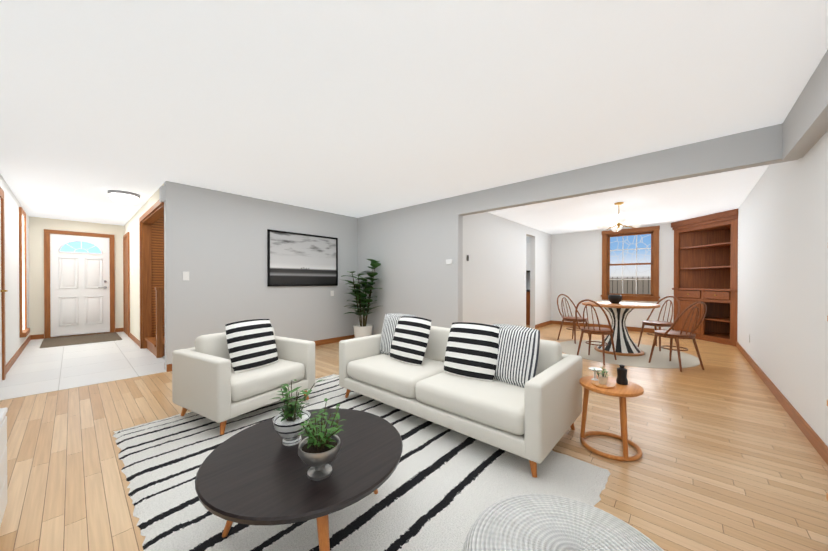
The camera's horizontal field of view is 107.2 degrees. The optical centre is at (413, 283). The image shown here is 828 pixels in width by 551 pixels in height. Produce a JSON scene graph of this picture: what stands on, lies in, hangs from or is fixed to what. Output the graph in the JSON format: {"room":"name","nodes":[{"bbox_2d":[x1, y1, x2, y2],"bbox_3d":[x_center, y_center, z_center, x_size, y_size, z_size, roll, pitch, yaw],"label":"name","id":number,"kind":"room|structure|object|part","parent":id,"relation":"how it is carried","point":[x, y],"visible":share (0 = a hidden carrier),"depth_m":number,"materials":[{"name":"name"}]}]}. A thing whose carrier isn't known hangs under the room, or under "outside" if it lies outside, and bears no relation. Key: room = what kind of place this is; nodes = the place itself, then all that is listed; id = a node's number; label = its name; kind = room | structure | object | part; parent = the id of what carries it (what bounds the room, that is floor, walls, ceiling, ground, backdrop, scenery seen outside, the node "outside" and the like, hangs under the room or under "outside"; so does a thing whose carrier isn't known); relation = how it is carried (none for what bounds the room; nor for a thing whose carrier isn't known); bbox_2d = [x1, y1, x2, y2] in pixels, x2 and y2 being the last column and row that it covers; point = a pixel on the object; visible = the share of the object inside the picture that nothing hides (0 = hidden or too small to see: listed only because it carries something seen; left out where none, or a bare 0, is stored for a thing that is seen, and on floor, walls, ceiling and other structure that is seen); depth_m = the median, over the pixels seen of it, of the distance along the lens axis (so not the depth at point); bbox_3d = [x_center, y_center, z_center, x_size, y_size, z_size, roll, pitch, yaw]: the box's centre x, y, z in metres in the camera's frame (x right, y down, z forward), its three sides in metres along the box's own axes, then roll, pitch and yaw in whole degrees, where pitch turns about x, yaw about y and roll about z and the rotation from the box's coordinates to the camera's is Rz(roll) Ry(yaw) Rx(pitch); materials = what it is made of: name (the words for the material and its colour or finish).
{"room":"living room","nodes":[
{"label":"living room","id":0,"kind":"room"},
{"bbox_2d":[0,174,28,363],"bbox_3d":[-3.720,-0.078,2.502,10.220,2.380,0.120,0,0,42],"label":"wall","id":1,"kind":"structure","parent":0,"point":[14,341],"depth_m":4.23,"materials":[{"name":"white paint"}]},
{"bbox_2d":[0,187,7,381],"bbox_3d":[-4.378,0.028,3.215,0.950,2.160,0.064,0,0,42],"label":"door","id":2,"kind":"structure","parent":1,"relation":"in","point":[2,304],"depth_m":3.46,"materials":[{"name":"brown wood"}]},
{"bbox_2d":[6,335,31,373],"bbox_3d":[-6.075,1.056,4.698,3.550,0.090,0.015,0,0,42],"label":"baseboard","id":3,"kind":"structure","parent":1,"relation":"attached to","point":[19,351],"depth_m":4.45,"materials":[{"name":"brown wood"}]},
{"bbox_2d":[19,207,29,337],"bbox_3d":[-6.414,-0.171,5.026,0.760,2.040,0.060,0,0,42],"label":"window","id":4,"kind":"structure","parent":1,"relation":"in","point":[24,331],"depth_m":5.02,"materials":[{"name":"brown wood"}]},
{"bbox_2d":[29,216,123,336],"bbox_3d":[-7.008,-0.098,6.404,0.120,2.380,1.570,0,0,42],"label":"wall","id":5,"kind":"structure","parent":0,"point":[38,226],"depth_m":6.00,"materials":[{"name":"beige paint"}]},
{"bbox_2d":[44,229,114,337],"bbox_3d":[-6.928,0.015,6.353,0.064,2.155,0.990,0,0,42],"label":"front door","id":6,"kind":"structure","parent":5,"relation":"in","point":[79,283],"depth_m":6.33,"materials":[{"name":"white wood"}]},
{"bbox_2d":[0,331,166,400],"bbox_3d":[-4.873,1.096,5.258,4.600,0.004,2.450,0,0,42],"label":"floor","id":7,"kind":"structure","parent":0,"point":[35,368],"depth_m":4.02,"materials":[{"name":"white tile"}]},
{"bbox_2d":[40,332,121,347],"bbox_3d":[-6.408,1.085,5.903,1.250,0.012,1.010,0,0,42],"label":"doormat","id":8,"kind":"object","parent":7,"relation":"on","point":[75,340],"visible":0.98,"depth_m":5.84,"materials":[{"name":"fabric"}]},
{"bbox_2d":[145,287,164,357],"bbox_3d":[-3.773,0.243,5.180,1.000,1.702,1.095,0,0,42],"label":"stairs","id":9,"kind":"structure","parent":7,"relation":"on","point":[156,346],"depth_m":4.49,"materials":[{"name":"brown wood"}]},
{"bbox_3d":[-3.434,0.245,4.877,0.090,1.702,1.083,0,0,42],"label":"handrail","id":10,"kind":"part","parent":9,"relation":"part of","materials":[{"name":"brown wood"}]},
{"bbox_2d":[124,183,163,340],"bbox_3d":[-4.808,-0.093,5.415,4.480,2.380,0.120,0,0,42],"label":"wall","id":11,"kind":"structure","parent":0,"point":[131,225],"depth_m":5.63,"materials":[{"name":"beige paint"}]},
{"bbox_2d":[123,232,129,336],"bbox_3d":[-6.107,0.027,6.476,0.870,2.130,0.025,0,0,42],"label":"door frame","id":12,"kind":"structure","parent":11,"relation":"attached to","point":[126,281],"depth_m":6.46,"materials":[{"name":"brown wood"}]},
{"bbox_2d":[121,328,142,346],"bbox_3d":[-5.545,1.049,5.970,2.650,0.090,0.040,0,0,42],"label":"baseboard","id":13,"kind":"structure","parent":11,"relation":"attached to","point":[131,336],"depth_m":5.74,"materials":[{"name":"brown wood"}]},
{"bbox_2d":[139,200,163,348],"bbox_3d":[-3.857,0.006,4.551,1.910,2.190,0.145,0,0,42],"label":"trim","id":14,"kind":"structure","parent":11,"relation":"attached to","point":[151,215],"depth_m":5.10,"materials":[{"name":"brown wood"}]},
{"bbox_2d":[159,186,165,201],"bbox_3d":[-3.146,-1.115,3.817,0.120,0.180,0.045,0,0,42],"label":"box","id":15,"kind":"object","parent":11,"relation":"attached to","point":[162,193],"visible":0.98,"depth_m":3.78,"materials":[{"name":"white"}]},
{"bbox_2d":[152,215,164,336],"bbox_3d":[-4.141,-0.094,5.637,0.120,2.380,1.100,0,0,42],"label":"door","id":16,"kind":"structure","parent":0,"point":[158,253],"depth_m":5.24,"materials":[{"name":"brown wood"}]},
{"bbox_2d":[164,181,357,370],"bbox_3d":[-2.103,-0.091,4.993,0.120,2.380,3.090,0,0,42],"label":"wall","id":17,"kind":"structure","parent":0,"point":[215,244],"depth_m":4.40,"materials":[{"name":"white paint"}]},
{"bbox_2d":[183,271,188,279],"bbox_3d":[-2.949,-0.092,3.945,0.012,0.115,0.070,0,0,42],"label":"switch plate","id":18,"kind":"object","parent":17,"relation":"attached to","point":[186,274],"depth_m":3.94,"materials":[{"name":"white paint"}]},
{"bbox_2d":[167,335,354,371],"bbox_3d":[-2.093,1.055,4.908,0.015,0.090,2.970,0,0,42],"label":"baseboard","id":19,"kind":"structure","parent":17,"relation":"attached to","point":[331,340],"depth_m":5.53,"materials":[{"name":"brown wood"}]},
{"bbox_2d":[267,229,337,285],"bbox_3d":[-1.839,-0.392,5.177,0.028,0.880,1.260,0,0,42],"label":"picture frame","id":20,"kind":"object","parent":17,"relation":"attached to","point":[297,259],"visible":0.92,"depth_m":5.11,"materials":[{"name":"black metal"}]},
{"bbox_2d":[358,196,462,334],"bbox_3d":[-0.193,-0.092,5.279,2.350,2.380,0.120,0,0,42],"label":"wall","id":21,"kind":"structure","parent":0,"point":[412,249],"depth_m":4.99,"materials":[{"name":"white paint"}]},
{"bbox_2d":[0,324,827,550],"bbox_3d":[-0.625,1.145,5.891,10.340,0.100,9.290,0,0,42],"label":"floor","id":22,"kind":"structure","parent":0,"point":[731,459],"depth_m":1.93,"materials":[{"name":"brown wood"}]},
{"bbox_2d":[0,407,7,525],"bbox_3d":[-1.305,0.522,0.669,2.090,1.200,0.324,0,0,42],"label":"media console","id":23,"kind":"object","parent":22,"relation":"on","point":[3,458],"visible":1,"depth_m":1.39,"materials":[{"name":"white"}]},
{"bbox_2d":[113,374,609,550],"bbox_3d":[-0.542,1.107,2.046,2.883,0.013,1.944,0,0,42],"label":"area rug","id":24,"kind":"object","parent":22,"relation":"on","point":[441,488],"visible":0.46,"depth_m":1.66,"materials":[{"name":"white fabric"}]},
{"bbox_2d":[172,319,314,434],"bbox_3d":[-1.461,0.721,2.700,0.720,0.788,0.880,0,0,31],"label":"armchair","id":25,"kind":"object","parent":24,"relation":"on","point":[236,369],"visible":1,"depth_m":2.49,"materials":[{"name":"white fabric"}]},
{"bbox_2d":[225,319,277,372],"bbox_3d":[-1.413,0.536,2.682,0.260,0.418,0.435,0,0,42],"label":"pillow","id":26,"kind":"object","parent":25,"relation":"on","point":[250,345],"depth_m":2.61,"materials":[{"name":"white fabric"}]},
{"bbox_2d":[195,379,402,550],"bbox_3d":[-0.459,0.774,1.341,0.820,0.669,0.820,0,0,42],"label":"coffee table","id":27,"kind":"object","parent":24,"relation":"on","point":[290,463],"visible":1,"depth_m":1.16,"materials":[{"name":"brown wood"}]},
{"bbox_2d":[462,494,663,550],"bbox_3d":[0.467,0.949,0.878,0.680,0.315,0.680,0,0,42],"label":"pouf","id":28,"kind":"object","parent":24,"relation":"on","point":[535,522],"visible":1,"depth_m":0.99,"materials":[{"name":"grey fabric"}]},
{"bbox_2d":[341,259,381,337],"bbox_3d":[-0.997,0.338,5.407,0.796,1.519,0.712,0,0,42],"label":"fiddle-leaf fig plant","id":29,"kind":"object","parent":22,"relation":"on","point":[364,329],"visible":1,"depth_m":5.40,"materials":[{"name":"green plant"}]},
{"bbox_2d":[339,313,581,477],"bbox_3d":[0.282,0.717,2.623,1.900,0.797,0.900,0,0,42],"label":"sofa","id":30,"kind":"object","parent":22,"relation":"on","point":[515,389],"visible":1,"depth_m":2.24,"materials":[{"name":"white fabric"}]},
{"bbox_2d":[380,313,417,354],"bbox_3d":[-0.160,0.529,3.103,0.438,0.427,0.205,0,0,42],"label":"pillow","id":31,"kind":"object","parent":30,"relation":"on","point":[394,324],"depth_m":3.09,"materials":[{"name":"white fabric"}]},
{"bbox_2d":[390,316,431,365],"bbox_3d":[-0.038,0.535,2.880,0.450,0.423,0.230,0,0,42],"label":"pillow","id":32,"kind":"object","parent":30,"relation":"on","point":[411,334],"depth_m":2.80,"materials":[{"name":"white fabric"}]},
{"bbox_2d":[444,322,499,381],"bbox_3d":[0.455,0.537,2.441,0.450,0.423,0.234,0,0,42],"label":"pillow","id":33,"kind":"object","parent":30,"relation":"on","point":[472,353],"depth_m":2.37,"materials":[{"name":"white fabric"}]},
{"bbox_2d":[492,324,539,387],"bbox_3d":[0.726,0.533,2.293,0.436,0.425,0.218,0,0,42],"label":"pillow","id":34,"kind":"object","parent":30,"relation":"on","point":[515,348],"depth_m":2.21,"materials":[{"name":"white fabric"}]},
{"bbox_2d":[526,291,529,324],"bbox_3d":[2.647,0.650,8.619,1.870,0.860,0.580,0,0,42],"label":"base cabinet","id":35,"kind":"object","parent":22,"relation":"on","point":[527,291],"depth_m":7.94,"materials":[{"name":"brown wood"}]},
{"bbox_2d":[579,365,643,460],"bbox_3d":[1.333,0.834,2.075,0.366,0.560,0.366,0,0,42],"label":"side table","id":36,"kind":"object","parent":22,"relation":"on","point":[621,387],"visible":1,"depth_m":2.02,"materials":[{"name":"brown wood"}]},
{"bbox_2d":[560,340,699,367],"bbox_3d":[3.310,1.095,4.895,1.900,0.008,1.900,0,0,42],"label":"area rug","id":37,"kind":"object","parent":22,"relation":"on","point":[659,359],"visible":0.65,"depth_m":4.49,"materials":[{"name":"beige fabric"}]},
{"bbox_2d":[557,294,588,343],"bbox_3d":[2.992,0.656,5.727,0.576,0.884,0.544,0,0,42],"label":"dining chair","id":38,"kind":"object","parent":37,"relation":"on","point":[571,318],"visible":0.9,"depth_m":5.79,"materials":[{"name":"brown wood"}]},
{"bbox_2d":[575,299,616,364],"bbox_3d":[2.581,0.663,4.349,0.469,0.884,0.542,0,0,42],"label":"dining chair","id":39,"kind":"object","parent":37,"relation":"on","point":[599,330],"visible":0.98,"depth_m":4.26,"materials":[{"name":"brown wood"}]},
{"bbox_2d":[582,295,659,355],"bbox_3d":[3.275,0.640,4.884,1.040,0.904,1.040,0,0,42],"label":"dining table","id":40,"kind":"object","parent":37,"relation":"on","point":[617,309],"visible":0.98,"depth_m":4.75,"materials":[{"name":"white wood"}]},
{"bbox_2d":[608,295,621,303],"bbox_3d":[3.251,0.258,4.930,0.200,0.140,0.200,0,0,42],"label":"bowl","id":41,"kind":"object","parent":40,"relation":"on","point":[614,299],"depth_m":4.87,"materials":[{"name":"black ceramic"}]},
{"bbox_2d":[637,296,679,350],"bbox_3d":[4.099,0.659,5.115,0.552,0.884,0.577,0,0,42],"label":"dining chair","id":42,"kind":"object","parent":37,"relation":"on","point":[656,324],"visible":0.9,"depth_m":5.12,"materials":[{"name":"brown wood"}]},
{"bbox_2d":[648,301,706,371],"bbox_3d":[3.464,0.665,4.030,0.578,0.884,0.560,0,0,42],"label":"dining chair","id":43,"kind":"object","parent":37,"relation":"on","point":[672,334],"visible":1,"depth_m":3.89,"materials":[{"name":"brown wood"}]},
{"bbox_2d":[671,209,737,345],"bbox_3d":[5.600,-0.093,5.870,1.031,2.375,1.031,0,0,42],"label":"tall cabinet","id":44,"kind":"object","parent":22,"relation":"on","point":[706,259],"visible":0.85,"depth_m":6.01,"materials":[{"name":"brown wood"}]},
{"bbox_2d":[0,0,827,236],"bbox_3d":[-0.625,-1.335,5.878,10.340,0.100,9.290,0,0,42],"label":"ceiling","id":45,"kind":"structure","parent":0,"point":[357,108],"depth_m":2.07,"materials":[{"name":"white paint"}]},
{"bbox_2d":[107,190,139,204],"bbox_3d":[-4.131,-1.202,4.350,0.340,0.150,0.340,0,0,42],"label":"light","id":46,"kind":"object","parent":45,"relation":"attached to","point":[123,197],"visible":1,"depth_m":4.26,"materials":[{"name":"grey glass"}]},
{"bbox_2d":[594,202,642,231],"bbox_3d":[3.241,-1.065,4.873,0.667,0.430,0.656,0,0,42],"label":"chandelier","id":47,"kind":"object","parent":45,"relation":"hanging from","point":[621,219],"visible":1,"depth_m":4.80,"materials":[{"name":"white glass"}]},
{"bbox_2d":[458,123,798,215],"bbox_3d":[1.859,-1.133,3.444,3.150,0.280,0.120,0,0,42],"label":"header beam","id":48,"kind":"structure","parent":45,"relation":"attached to","point":[751,148],"depth_m":3.01,"materials":[{"name":"white paint"}]},
{"bbox_2d":[782,50,827,160],"bbox_3d":[1.527,-1.109,0.780,0.100,0.300,4.300,0,0,42],"label":"soffit","id":49,"kind":"structure","parent":45,"relation":"attached to","point":[805,127],"depth_m":1.95,"materials":[{"name":"white paint"}]},
{"bbox_2d":[463,212,550,328],"bbox_3d":[2.110,-0.098,6.488,0.120,2.380,4.750,0,0,42],"label":"wall","id":50,"kind":"structure","parent":0,"point":[494,273],"depth_m":5.98,"materials":[{"name":"white paint"}]},
{"bbox_2d":[535,320,551,328],"bbox_3d":[3.271,1.040,7.696,0.015,0.090,1.130,0,0,42],"label":"baseboard","id":51,"kind":"structure","parent":50,"relation":"attached to","point":[548,322],"depth_m":7.67,"materials":[{"name":"brown wood"}]},
{"bbox_2d":[526,243,529,270],"bbox_3d":[2.733,-0.705,8.709,1.870,0.730,0.340,0,0,42],"label":"base cabinet","id":52,"kind":"object","parent":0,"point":[528,244],"depth_m":8.18,"materials":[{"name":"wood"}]},
{"bbox_2d":[526,226,534,236],"bbox_3d":[2.662,-1.202,7.102,0.120,0.180,0.550,0,0,42],"label":"lintel","id":53,"kind":"object","parent":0,"point":[530,231],"visible":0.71,"depth_m":7.07,"materials":[{"name":"white paint"}]},
{"bbox_2d":[526,223,673,329],"bbox_3d":[4.188,-0.105,7.737,5.380,2.380,0.120,0,0,42],"label":"wall","id":54,"kind":"structure","parent":0,"point":[576,268],"depth_m":7.53,"materials":[{"name":"white paint"}]},
{"bbox_2d":[552,320,663,332],"bbox_3d":[4.889,1.044,7.027,3.320,0.090,0.015,0,0,42],"label":"baseboard","id":55,"kind":"structure","parent":54,"relation":"attached to","point":[638,329],"depth_m":7.32,"materials":[{"name":"brown wood"}]},
{"bbox_2d":[601,226,659,301],"bbox_3d":[4.952,-0.424,7.014,1.110,1.645,0.180,0,0,42],"label":"dining room window","id":56,"kind":"structure","parent":54,"relation":"in","point":[653,231],"depth_m":6.95,"materials":[{"name":"brown wood"}]},
{"bbox_2d":[737,131,827,445],"bbox_3d":[3.190,-0.078,2.485,0.120,2.380,9.290,0,0,42],"label":"wall","id":57,"kind":"structure","parent":0,"point":[782,315],"depth_m":2.60,"materials":[{"name":"white paint"}]},
{"bbox_2d":[736,341,827,464],"bbox_3d":[3.140,1.067,2.535,0.015,0.090,9.050,0,0,42],"label":"baseboard","id":58,"kind":"structure","parent":57,"relation":"attached to","point":[819,445],"depth_m":2.49,"materials":[{"name":"brown wood"}]},
{"label":"outside","id":59,"kind":"structure","parent":0,"visible":0},
{"bbox_2d":[610,234,650,293],"bbox_3d":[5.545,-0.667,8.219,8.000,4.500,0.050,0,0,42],"label":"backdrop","id":60,"kind":"structure","parent":59,"point":[620,243],"depth_m":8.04,"materials":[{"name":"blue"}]}
]}

